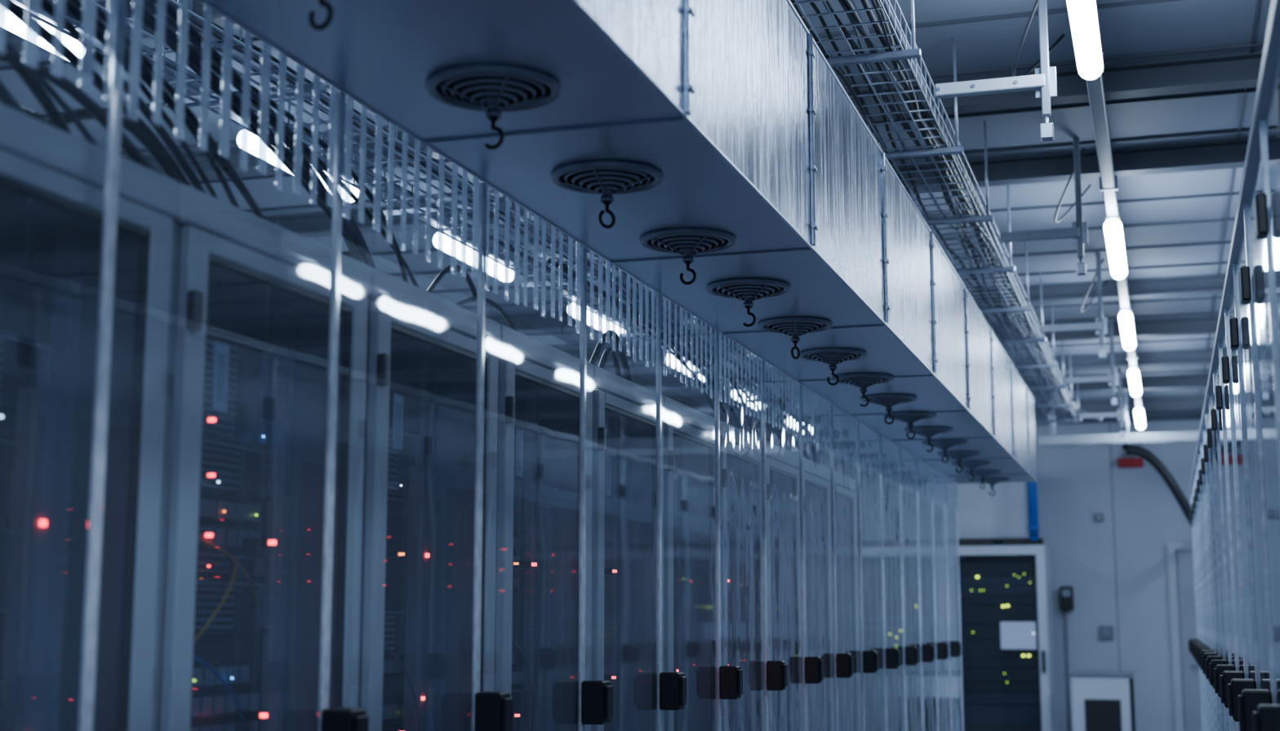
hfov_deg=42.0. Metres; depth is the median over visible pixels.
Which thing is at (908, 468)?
partition panel
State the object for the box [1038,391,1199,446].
beam
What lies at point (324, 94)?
basket
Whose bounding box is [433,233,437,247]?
tube light
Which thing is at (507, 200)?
curtain
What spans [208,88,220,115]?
cable tray
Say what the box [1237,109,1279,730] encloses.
partition panel
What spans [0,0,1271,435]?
ceiling
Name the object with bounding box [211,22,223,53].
cable tray
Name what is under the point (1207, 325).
ceiling beam
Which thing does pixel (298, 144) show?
slat
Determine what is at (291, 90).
cable tray
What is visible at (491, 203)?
basket
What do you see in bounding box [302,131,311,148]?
basket
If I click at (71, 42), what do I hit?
tube light
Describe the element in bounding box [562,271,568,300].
basket
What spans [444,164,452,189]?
basket
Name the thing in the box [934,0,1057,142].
bracket
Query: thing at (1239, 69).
ceiling beam
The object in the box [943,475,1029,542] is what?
wall panel
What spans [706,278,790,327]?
air diffuser
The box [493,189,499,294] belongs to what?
curtain
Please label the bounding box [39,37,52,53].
tube light
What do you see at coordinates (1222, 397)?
partition panel
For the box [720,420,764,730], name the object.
rack
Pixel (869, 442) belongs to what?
partition panel
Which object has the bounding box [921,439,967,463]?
air diffuser
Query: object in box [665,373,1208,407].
ceiling beam
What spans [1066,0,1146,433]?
lighting trunking
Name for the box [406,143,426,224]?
basket
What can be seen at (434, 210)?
basket
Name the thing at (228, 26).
metal slat
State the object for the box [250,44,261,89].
cable tray
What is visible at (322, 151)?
basket
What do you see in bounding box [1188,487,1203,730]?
partition panel
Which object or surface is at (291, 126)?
basket
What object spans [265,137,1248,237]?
ceiling beam
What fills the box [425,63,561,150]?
air diffuser
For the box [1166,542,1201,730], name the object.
door
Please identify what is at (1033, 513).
pipe
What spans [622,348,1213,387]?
ceiling beam
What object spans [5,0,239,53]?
ceiling beam
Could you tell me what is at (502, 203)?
basket
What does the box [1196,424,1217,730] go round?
partition panel
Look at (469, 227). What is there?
basket
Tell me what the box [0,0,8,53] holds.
slat
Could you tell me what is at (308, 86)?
cable tray
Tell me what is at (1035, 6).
cable
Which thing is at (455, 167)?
curtain
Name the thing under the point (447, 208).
basket
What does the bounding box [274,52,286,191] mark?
metal slat
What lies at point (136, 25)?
slat
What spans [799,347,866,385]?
air diffuser
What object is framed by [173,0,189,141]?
curtain
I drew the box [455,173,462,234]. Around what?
basket
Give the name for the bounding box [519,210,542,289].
cable tray
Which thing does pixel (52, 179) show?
rack
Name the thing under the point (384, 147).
basket
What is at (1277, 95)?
partition panel
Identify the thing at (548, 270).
basket
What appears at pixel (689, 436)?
rack
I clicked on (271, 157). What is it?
tube light
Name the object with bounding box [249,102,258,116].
basket
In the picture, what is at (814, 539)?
rack
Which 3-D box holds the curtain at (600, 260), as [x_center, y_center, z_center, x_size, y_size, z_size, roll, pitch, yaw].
[-0.079,-0.144,4.057,0.015,0.213,0.178,-3,-9,17]
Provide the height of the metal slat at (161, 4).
0.177 m
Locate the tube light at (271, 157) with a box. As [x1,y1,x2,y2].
[267,148,275,165]
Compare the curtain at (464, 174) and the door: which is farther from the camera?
the door
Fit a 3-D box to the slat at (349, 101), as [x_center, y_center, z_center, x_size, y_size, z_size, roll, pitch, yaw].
[-0.490,-0.343,2.760,0.015,0.207,0.026,-3,-9,17]
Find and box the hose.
[1119,420,1191,527]
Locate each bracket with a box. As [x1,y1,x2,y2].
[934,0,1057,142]
[1000,137,1088,275]
[1040,253,1107,359]
[1062,319,1118,405]
[1079,368,1125,437]
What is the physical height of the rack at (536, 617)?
2.110 m
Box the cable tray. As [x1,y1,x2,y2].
[790,0,1081,424]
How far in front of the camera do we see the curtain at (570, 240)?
3.84 m
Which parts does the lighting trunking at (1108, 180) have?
ceiling tube light, ceiling tube light, ceiling tube light, ceiling tube light, ceiling tube light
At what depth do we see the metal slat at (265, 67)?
2.52 m
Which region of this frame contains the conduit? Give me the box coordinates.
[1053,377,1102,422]
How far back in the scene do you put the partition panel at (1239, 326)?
3.73 m
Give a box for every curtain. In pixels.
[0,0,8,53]
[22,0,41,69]
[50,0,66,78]
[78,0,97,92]
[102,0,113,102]
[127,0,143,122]
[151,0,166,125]
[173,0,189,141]
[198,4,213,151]
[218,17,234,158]
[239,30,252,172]
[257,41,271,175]
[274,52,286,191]
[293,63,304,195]
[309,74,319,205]
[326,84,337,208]
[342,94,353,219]
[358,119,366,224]
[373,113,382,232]
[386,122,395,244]
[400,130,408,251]
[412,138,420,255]
[424,146,431,262]
[436,154,444,270]
[450,162,457,275]
[460,168,467,278]
[471,176,479,279]
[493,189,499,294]
[503,196,510,301]
[514,202,528,306]
[533,214,546,318]
[550,225,563,321]
[567,236,583,334]
[590,250,594,341]
[598,255,622,352]
[626,273,657,368]
[662,296,715,399]
[719,332,762,419]
[764,361,826,450]
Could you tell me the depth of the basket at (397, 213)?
5.23 m
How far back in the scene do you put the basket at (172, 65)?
3.76 m
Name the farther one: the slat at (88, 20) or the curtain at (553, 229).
the curtain at (553, 229)
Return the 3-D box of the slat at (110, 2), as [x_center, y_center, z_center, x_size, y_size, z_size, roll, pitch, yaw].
[-0.686,-0.403,2.133,0.015,0.135,0.011,-3,-9,17]
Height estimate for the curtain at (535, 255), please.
0.214 m
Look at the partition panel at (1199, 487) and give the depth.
8.35 m
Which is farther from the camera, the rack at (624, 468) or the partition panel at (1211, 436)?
the partition panel at (1211, 436)
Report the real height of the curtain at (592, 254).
0.212 m
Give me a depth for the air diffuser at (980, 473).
9.78 m
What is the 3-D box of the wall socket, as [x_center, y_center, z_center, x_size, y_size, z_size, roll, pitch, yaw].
[4.515,2.588,16.163,0.130,0.130,0.060,-3,-9,17]
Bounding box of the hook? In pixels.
[308,0,333,30]
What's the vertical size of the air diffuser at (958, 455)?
0.107 m
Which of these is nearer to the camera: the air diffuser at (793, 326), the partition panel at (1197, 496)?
the air diffuser at (793, 326)
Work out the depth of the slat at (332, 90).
2.72 m
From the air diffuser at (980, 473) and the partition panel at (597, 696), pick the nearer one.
the partition panel at (597, 696)
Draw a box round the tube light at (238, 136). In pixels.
[236,131,240,146]
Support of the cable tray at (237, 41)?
hanging from the ceiling
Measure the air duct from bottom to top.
1.050 m
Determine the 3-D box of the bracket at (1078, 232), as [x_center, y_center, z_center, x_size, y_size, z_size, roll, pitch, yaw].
[1.613,-0.629,6.684,0.340,0.560,0.044,-3,-9,17]
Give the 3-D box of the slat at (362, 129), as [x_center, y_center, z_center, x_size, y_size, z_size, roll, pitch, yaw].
[-0.474,-0.326,2.808,0.015,0.177,0.023,-3,-9,17]
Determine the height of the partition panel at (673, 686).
2.350 m
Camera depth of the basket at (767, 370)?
9.15 m
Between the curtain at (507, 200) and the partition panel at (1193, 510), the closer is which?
the curtain at (507, 200)
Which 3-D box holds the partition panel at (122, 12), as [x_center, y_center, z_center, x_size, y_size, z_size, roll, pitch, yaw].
[-0.555,0.669,2.252,0.072,2.350,0.620,-3,-9,17]
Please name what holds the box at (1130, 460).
attached to the wall at (1116, 567)
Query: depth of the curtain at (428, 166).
3.08 m
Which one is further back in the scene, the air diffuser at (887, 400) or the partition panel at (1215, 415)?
the air diffuser at (887, 400)
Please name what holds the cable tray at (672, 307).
hanging from the ceiling
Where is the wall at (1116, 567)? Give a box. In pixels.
[754,420,1200,730]
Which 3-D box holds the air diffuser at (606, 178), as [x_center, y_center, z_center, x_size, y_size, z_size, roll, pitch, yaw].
[-0.064,-0.319,3.247,0.220,0.107,0.220,-1,-9,5]
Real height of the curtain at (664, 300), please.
0.216 m
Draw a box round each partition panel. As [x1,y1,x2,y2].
[77,0,340,730]
[78,0,119,730]
[317,91,483,730]
[471,182,584,730]
[577,246,659,730]
[655,293,719,730]
[714,330,767,730]
[760,360,805,730]
[798,384,837,730]
[831,404,864,730]
[857,421,887,730]
[880,435,906,730]
[899,447,924,730]
[916,457,938,730]
[932,468,951,730]
[945,476,964,730]
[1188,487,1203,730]
[1189,477,1204,730]
[1190,469,1207,730]
[1191,460,1208,730]
[1193,448,1211,730]
[1195,438,1214,730]
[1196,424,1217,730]
[1199,408,1222,730]
[1201,388,1226,730]
[1204,365,1231,730]
[1208,337,1238,730]
[1213,302,1243,730]
[1219,254,1254,708]
[1227,194,1270,722]
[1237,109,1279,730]
[1252,0,1279,730]
[1275,83,1279,140]
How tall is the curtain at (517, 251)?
0.214 m
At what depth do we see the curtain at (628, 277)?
4.32 m
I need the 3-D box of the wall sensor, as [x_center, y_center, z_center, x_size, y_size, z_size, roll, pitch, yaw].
[4.489,1.486,16.332,0.080,0.080,0.070,-3,-9,17]
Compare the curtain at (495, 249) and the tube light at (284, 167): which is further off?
the tube light at (284, 167)
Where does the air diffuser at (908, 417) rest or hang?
attached to the air duct
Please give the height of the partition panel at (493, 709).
2.350 m
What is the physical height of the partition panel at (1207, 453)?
2.360 m
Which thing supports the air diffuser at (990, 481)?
attached to the air duct
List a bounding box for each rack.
[0,102,179,730]
[151,183,370,730]
[357,266,500,730]
[493,324,593,730]
[591,364,664,730]
[662,395,716,730]
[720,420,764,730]
[765,440,803,730]
[798,457,826,730]
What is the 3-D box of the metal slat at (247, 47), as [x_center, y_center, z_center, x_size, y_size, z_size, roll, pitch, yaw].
[-0.586,-0.388,2.454,0.015,0.210,0.024,-3,-9,17]
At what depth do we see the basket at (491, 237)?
5.71 m
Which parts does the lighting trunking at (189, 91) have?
ceiling tube light, ceiling tube light, ceiling tube light, ceiling tube light, ceiling tube light, ceiling tube light, ceiling tube light, ceiling tube light, ceiling tube light, ceiling tube light, ceiling tube light, ceiling tube light, ceiling tube light, ceiling tube light, ceiling tube light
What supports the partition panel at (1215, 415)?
on the floor
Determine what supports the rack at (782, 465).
on the floor
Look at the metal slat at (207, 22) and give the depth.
2.37 m
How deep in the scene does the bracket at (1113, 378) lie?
10.70 m
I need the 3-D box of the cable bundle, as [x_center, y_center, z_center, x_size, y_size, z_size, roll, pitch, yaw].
[-0.372,-0.242,4.557,0.632,0.617,6.202,-3,-9,17]
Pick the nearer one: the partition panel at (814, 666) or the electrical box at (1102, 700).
the partition panel at (814, 666)
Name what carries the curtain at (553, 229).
hanging from the ceiling
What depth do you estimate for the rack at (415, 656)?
3.34 m
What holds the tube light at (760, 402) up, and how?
attached to the lighting trunking at (189, 91)
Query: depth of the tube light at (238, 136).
5.64 m
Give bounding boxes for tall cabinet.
[958,537,1057,730]
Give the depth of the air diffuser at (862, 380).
5.95 m
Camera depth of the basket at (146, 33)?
3.68 m
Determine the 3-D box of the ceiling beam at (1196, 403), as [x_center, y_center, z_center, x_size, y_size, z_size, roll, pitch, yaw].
[4.088,0.373,14.863,9.400,0.097,0.100,-3,-9,17]
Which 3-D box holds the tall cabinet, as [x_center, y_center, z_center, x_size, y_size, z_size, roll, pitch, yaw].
[3.449,2.788,15.887,0.920,2.232,0.960,-3,-9,17]
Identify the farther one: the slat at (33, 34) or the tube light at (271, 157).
the tube light at (271, 157)
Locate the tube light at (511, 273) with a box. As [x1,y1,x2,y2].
[508,269,514,281]
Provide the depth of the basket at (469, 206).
5.15 m
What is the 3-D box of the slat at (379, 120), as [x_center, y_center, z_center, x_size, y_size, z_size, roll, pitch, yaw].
[-0.457,-0.329,2.864,0.015,0.204,0.029,-3,-9,17]
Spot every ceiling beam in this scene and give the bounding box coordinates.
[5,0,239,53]
[124,50,1263,181]
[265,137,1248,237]
[485,273,1226,332]
[560,316,1218,363]
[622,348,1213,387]
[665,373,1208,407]
[709,397,1204,426]
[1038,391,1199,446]
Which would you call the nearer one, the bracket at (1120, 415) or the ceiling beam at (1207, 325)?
the ceiling beam at (1207, 325)
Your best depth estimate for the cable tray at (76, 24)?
3.62 m
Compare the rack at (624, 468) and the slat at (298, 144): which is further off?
the rack at (624, 468)
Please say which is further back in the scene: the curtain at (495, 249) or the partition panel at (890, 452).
the partition panel at (890, 452)
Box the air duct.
[197,0,1037,484]
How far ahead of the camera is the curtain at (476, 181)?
3.29 m
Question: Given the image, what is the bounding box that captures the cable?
[1012,0,1107,311]
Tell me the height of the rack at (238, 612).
2.110 m
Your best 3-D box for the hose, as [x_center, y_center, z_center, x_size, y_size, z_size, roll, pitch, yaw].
[5.035,1.020,15.509,1.255,1.186,0.481,7,-11,-39]
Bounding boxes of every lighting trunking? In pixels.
[13,0,820,434]
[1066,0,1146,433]
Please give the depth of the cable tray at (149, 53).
3.80 m
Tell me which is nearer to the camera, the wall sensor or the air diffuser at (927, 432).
the air diffuser at (927, 432)
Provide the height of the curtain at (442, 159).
0.216 m
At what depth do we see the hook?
2.14 m
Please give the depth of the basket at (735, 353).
8.57 m
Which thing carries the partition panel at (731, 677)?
on the floor
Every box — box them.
[1069,671,1135,730]
[1117,452,1143,468]
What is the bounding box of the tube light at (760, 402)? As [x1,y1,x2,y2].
[747,402,760,409]
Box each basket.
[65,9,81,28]
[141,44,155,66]
[142,29,155,40]
[163,0,204,91]
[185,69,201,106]
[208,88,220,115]
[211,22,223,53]
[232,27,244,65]
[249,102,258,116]
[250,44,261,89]
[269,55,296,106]
[284,117,294,133]
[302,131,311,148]
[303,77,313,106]
[318,143,328,161]
[319,81,329,115]
[350,108,375,186]
[381,127,388,204]
[392,205,400,217]
[393,126,402,201]
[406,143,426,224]
[431,157,439,181]
[431,195,438,231]
[443,202,451,237]
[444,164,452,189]
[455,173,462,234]
[466,180,473,221]
[466,223,472,248]
[486,217,493,260]
[489,195,493,215]
[498,192,515,271]
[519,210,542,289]
[545,231,568,291]
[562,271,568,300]
[586,286,598,315]
[609,302,626,339]
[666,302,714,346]
[721,340,760,403]
[765,362,799,407]
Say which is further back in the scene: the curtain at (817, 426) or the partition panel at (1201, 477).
the partition panel at (1201, 477)
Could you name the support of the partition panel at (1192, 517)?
on the floor
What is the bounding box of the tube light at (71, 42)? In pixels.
[63,34,81,57]
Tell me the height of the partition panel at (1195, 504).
2.360 m
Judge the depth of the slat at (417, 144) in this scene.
3.03 m
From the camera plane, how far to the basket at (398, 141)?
4.74 m
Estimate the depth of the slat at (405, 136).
2.98 m
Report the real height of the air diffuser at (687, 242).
0.107 m
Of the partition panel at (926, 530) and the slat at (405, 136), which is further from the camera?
the partition panel at (926, 530)
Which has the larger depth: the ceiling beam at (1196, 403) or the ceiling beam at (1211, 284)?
the ceiling beam at (1196, 403)
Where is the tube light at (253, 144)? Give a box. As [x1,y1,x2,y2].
[248,131,257,156]
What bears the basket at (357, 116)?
hanging from the ceiling
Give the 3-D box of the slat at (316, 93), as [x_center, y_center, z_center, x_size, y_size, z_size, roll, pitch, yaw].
[-0.523,-0.358,2.653,0.015,0.210,0.022,-3,-9,17]
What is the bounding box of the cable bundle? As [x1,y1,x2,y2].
[0,0,819,464]
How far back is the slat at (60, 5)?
2.05 m
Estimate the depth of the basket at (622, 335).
7.30 m
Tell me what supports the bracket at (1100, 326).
attached to the ceiling
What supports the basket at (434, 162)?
hanging from the ceiling
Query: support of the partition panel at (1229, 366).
on the floor
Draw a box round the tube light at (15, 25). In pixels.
[6,11,24,38]
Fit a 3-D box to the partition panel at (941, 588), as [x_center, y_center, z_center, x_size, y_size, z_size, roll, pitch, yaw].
[1.784,1.786,9.650,0.072,2.350,0.620,-3,-9,17]
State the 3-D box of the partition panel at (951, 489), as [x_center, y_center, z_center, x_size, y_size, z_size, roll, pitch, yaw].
[1.964,1.872,10.219,0.072,2.350,0.620,-3,-9,17]
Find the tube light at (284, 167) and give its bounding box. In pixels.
[283,164,292,174]
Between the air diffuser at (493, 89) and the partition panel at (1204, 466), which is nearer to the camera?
the air diffuser at (493, 89)
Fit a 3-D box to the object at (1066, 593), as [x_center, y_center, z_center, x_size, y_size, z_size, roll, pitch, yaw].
[4.142,3.045,16.143,0.150,1.800,0.150,-3,-9,17]
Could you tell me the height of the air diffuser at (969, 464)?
0.108 m
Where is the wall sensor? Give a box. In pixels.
[1094,513,1103,521]
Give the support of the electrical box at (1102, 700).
on the floor
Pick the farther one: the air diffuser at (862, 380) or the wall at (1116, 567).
the wall at (1116, 567)
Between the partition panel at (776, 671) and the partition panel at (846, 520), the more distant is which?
the partition panel at (846, 520)
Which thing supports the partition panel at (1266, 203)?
on the floor
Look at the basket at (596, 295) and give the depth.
6.85 m
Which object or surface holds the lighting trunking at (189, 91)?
hanging from the ceiling
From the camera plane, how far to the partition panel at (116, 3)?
2.07 m
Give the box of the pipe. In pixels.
[1026,471,1039,541]
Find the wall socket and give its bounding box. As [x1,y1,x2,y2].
[1098,626,1113,639]
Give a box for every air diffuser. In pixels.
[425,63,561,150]
[551,160,663,228]
[639,227,736,284]
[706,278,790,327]
[757,316,832,359]
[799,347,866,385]
[832,373,893,407]
[860,393,917,424]
[884,411,936,439]
[904,426,953,452]
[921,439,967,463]
[937,450,980,473]
[951,460,991,481]
[963,469,1000,488]
[973,477,1009,496]
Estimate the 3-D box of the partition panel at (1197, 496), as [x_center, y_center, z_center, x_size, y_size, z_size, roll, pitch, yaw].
[2.918,1.629,8.641,0.078,2.360,0.620,-3,-9,17]
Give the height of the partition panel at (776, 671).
2.350 m
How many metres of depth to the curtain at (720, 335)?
5.30 m
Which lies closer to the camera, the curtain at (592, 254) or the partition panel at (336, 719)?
the partition panel at (336, 719)
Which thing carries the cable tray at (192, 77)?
hanging from the ceiling

